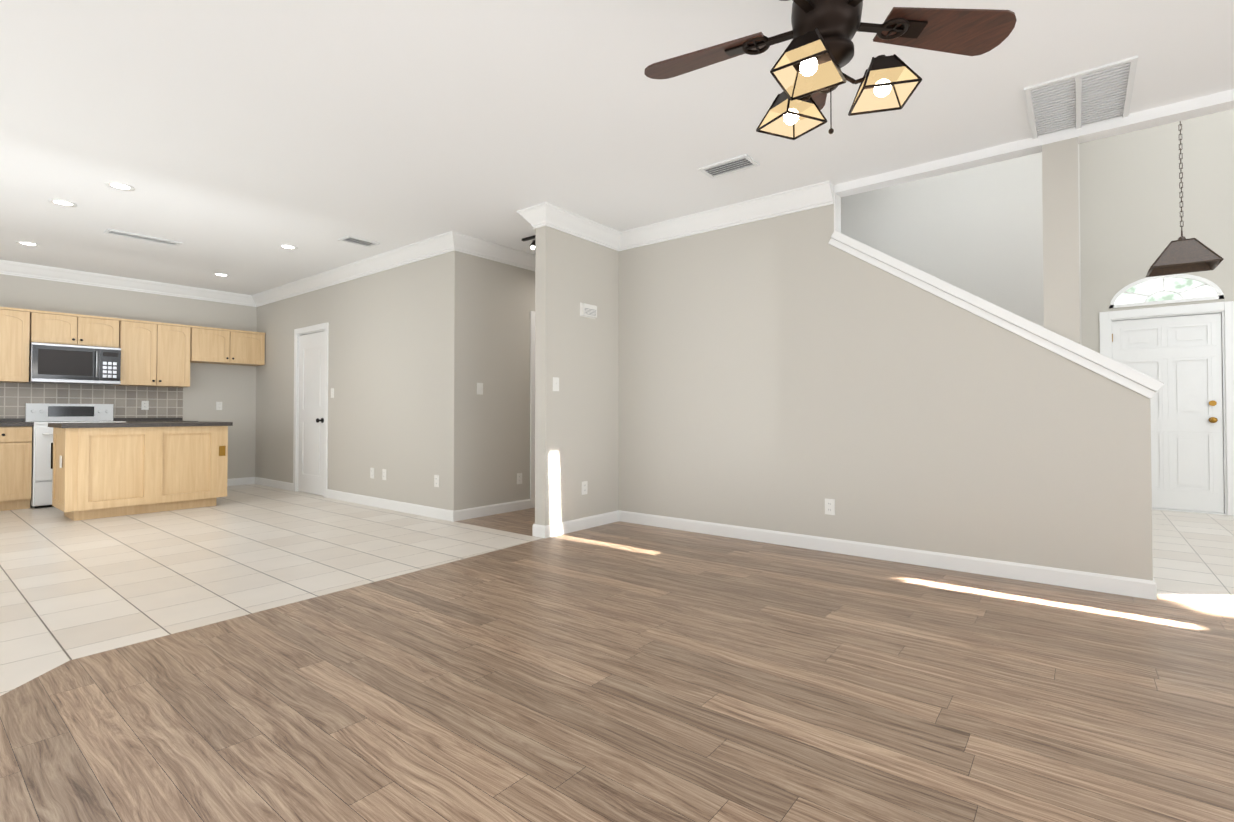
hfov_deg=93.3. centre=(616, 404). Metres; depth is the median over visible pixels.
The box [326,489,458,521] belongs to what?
baseboard
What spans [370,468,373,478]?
outlet
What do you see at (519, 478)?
outlet
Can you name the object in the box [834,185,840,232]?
trim
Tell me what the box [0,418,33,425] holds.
countertop
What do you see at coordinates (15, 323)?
upper cabinet
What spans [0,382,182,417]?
tile backsplash
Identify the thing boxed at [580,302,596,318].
box
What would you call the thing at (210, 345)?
upper cabinet
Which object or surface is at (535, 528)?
baseboard
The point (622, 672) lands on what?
floor
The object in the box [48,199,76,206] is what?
recessed light
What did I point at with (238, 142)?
ceiling
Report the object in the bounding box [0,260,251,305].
crown molding
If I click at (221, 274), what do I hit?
recessed light
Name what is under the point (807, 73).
ceiling fan
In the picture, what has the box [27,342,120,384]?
microwave
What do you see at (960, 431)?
wall
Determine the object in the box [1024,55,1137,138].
ceiling vent
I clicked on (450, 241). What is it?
crown molding
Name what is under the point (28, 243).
recessed light
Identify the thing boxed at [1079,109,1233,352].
wall
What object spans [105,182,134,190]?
recessed light
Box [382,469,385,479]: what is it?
outlet
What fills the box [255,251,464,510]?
wall
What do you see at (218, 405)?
outlet
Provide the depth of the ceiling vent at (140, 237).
5.54 m
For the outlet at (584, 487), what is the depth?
5.12 m
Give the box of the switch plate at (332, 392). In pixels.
[331,388,333,397]
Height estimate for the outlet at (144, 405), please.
0.115 m
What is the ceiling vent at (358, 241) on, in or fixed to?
in the ceiling
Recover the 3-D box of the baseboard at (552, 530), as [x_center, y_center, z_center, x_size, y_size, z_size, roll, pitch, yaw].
[-0.293,1.042,5.109,0.014,0.100,0.954,-1,-1,38]
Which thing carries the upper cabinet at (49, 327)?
attached to the wall at (232, 388)
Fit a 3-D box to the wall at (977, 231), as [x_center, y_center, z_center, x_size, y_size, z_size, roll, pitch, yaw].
[2.057,-1.404,5.444,3.560,5.000,0.120,-1,-1,38]
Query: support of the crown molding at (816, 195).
attached to the wall at (960, 431)
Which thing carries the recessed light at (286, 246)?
in the ceiling
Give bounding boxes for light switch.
[477,383,482,394]
[553,377,558,390]
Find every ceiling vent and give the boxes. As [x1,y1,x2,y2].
[104,228,181,245]
[338,235,379,247]
[698,154,759,178]
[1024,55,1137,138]
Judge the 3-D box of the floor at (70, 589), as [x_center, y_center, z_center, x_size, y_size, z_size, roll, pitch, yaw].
[-4.603,1.095,3.619,7.360,0.050,7.030,-1,-1,38]
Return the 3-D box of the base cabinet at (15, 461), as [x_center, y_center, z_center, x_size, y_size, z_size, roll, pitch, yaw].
[-6.727,0.665,6.044,0.621,0.880,0.858,-1,-1,38]
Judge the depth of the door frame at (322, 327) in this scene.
7.50 m
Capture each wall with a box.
[0,274,256,478]
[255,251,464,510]
[464,253,534,508]
[535,226,618,525]
[619,89,1233,580]
[841,144,1081,344]
[1042,137,1079,343]
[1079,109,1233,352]
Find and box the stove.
[25,403,125,507]
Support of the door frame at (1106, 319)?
attached to the wall at (1130, 210)
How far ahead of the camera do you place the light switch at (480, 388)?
5.73 m
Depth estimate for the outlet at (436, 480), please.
5.65 m
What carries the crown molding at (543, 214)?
attached to the wall at (576, 425)
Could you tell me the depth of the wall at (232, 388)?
7.87 m
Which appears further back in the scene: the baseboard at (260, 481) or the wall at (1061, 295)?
the baseboard at (260, 481)
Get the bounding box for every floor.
[0,484,542,695]
[0,508,1233,821]
[1152,509,1233,605]
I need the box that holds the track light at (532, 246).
[522,235,535,249]
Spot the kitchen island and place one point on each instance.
(107, 469)
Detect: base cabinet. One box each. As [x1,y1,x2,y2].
[0,426,31,510]
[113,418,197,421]
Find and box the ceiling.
[0,0,1233,294]
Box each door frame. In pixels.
[293,322,328,496]
[530,311,534,507]
[1099,301,1233,515]
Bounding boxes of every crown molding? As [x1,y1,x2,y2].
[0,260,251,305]
[252,231,463,306]
[462,234,534,270]
[517,206,535,228]
[532,202,619,249]
[616,180,833,250]
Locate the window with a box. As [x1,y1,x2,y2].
[1109,274,1223,307]
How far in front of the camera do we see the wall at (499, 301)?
5.88 m
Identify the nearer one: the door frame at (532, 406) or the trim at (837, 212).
the trim at (837, 212)
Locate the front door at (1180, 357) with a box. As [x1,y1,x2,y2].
[1112,313,1223,512]
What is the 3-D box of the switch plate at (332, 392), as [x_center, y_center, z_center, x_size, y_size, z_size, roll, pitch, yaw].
[-3.422,-0.141,6.986,0.072,0.115,0.016,-1,-1,38]
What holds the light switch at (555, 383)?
attached to the wall at (576, 425)
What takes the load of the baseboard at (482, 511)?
attached to the wall at (499, 301)
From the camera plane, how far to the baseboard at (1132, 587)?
3.88 m
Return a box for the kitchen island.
[48,426,227,520]
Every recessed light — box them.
[16,241,39,246]
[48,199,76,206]
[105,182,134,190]
[213,273,229,276]
[278,244,297,249]
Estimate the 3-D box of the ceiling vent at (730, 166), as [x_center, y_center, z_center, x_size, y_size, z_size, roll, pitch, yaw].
[0.760,-1.619,3.961,0.360,0.012,0.200,-1,-1,38]
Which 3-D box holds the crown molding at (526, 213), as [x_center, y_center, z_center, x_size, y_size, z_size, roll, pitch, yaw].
[0.401,-1.521,6.296,0.130,0.140,3.810,-1,-1,38]
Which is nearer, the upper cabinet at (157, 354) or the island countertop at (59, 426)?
the island countertop at (59, 426)
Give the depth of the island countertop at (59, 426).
5.76 m
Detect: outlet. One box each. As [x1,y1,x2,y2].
[141,401,148,409]
[216,402,221,409]
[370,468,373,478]
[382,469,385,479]
[434,475,438,486]
[517,473,521,483]
[582,481,587,494]
[825,499,834,514]
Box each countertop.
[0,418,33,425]
[48,422,231,429]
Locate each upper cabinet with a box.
[0,307,31,382]
[32,310,123,385]
[120,319,191,386]
[192,326,264,365]
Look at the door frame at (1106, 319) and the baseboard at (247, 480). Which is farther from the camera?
the baseboard at (247, 480)
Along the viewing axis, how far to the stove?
6.27 m
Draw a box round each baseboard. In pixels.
[227,477,254,485]
[255,477,292,490]
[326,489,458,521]
[459,499,530,520]
[532,524,538,536]
[539,510,618,537]
[619,510,1156,599]
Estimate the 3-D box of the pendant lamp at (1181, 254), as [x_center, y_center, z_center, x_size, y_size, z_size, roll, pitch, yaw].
[4.886,-2.541,5.051,0.444,2.736,0.444,-1,-1,38]
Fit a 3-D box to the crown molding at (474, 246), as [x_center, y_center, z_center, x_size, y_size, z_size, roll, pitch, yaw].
[-0.332,-1.512,6.949,0.110,0.140,3.700,-1,-1,38]
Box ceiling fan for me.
[644,0,1016,139]
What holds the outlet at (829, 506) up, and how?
attached to the wall at (960, 431)
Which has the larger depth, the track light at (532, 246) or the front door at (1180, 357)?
the front door at (1180, 357)
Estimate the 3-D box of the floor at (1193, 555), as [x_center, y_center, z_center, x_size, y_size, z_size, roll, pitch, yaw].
[5.660,1.098,3.801,4.400,0.050,4.110,-1,-1,38]
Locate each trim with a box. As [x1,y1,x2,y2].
[828,231,1163,398]
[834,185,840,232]
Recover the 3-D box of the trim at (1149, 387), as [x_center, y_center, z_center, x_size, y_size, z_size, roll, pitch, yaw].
[2.310,-0.654,3.788,1.804,1.258,0.180,-1,-1,38]
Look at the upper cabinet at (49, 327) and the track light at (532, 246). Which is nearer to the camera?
the track light at (532, 246)
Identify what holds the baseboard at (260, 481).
attached to the wall at (396, 371)
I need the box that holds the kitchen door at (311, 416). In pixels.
[298,331,324,495]
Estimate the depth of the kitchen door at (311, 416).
7.36 m
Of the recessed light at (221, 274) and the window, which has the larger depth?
the recessed light at (221, 274)
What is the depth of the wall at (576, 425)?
5.05 m
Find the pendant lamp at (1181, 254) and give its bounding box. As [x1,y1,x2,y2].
[1146,121,1223,276]

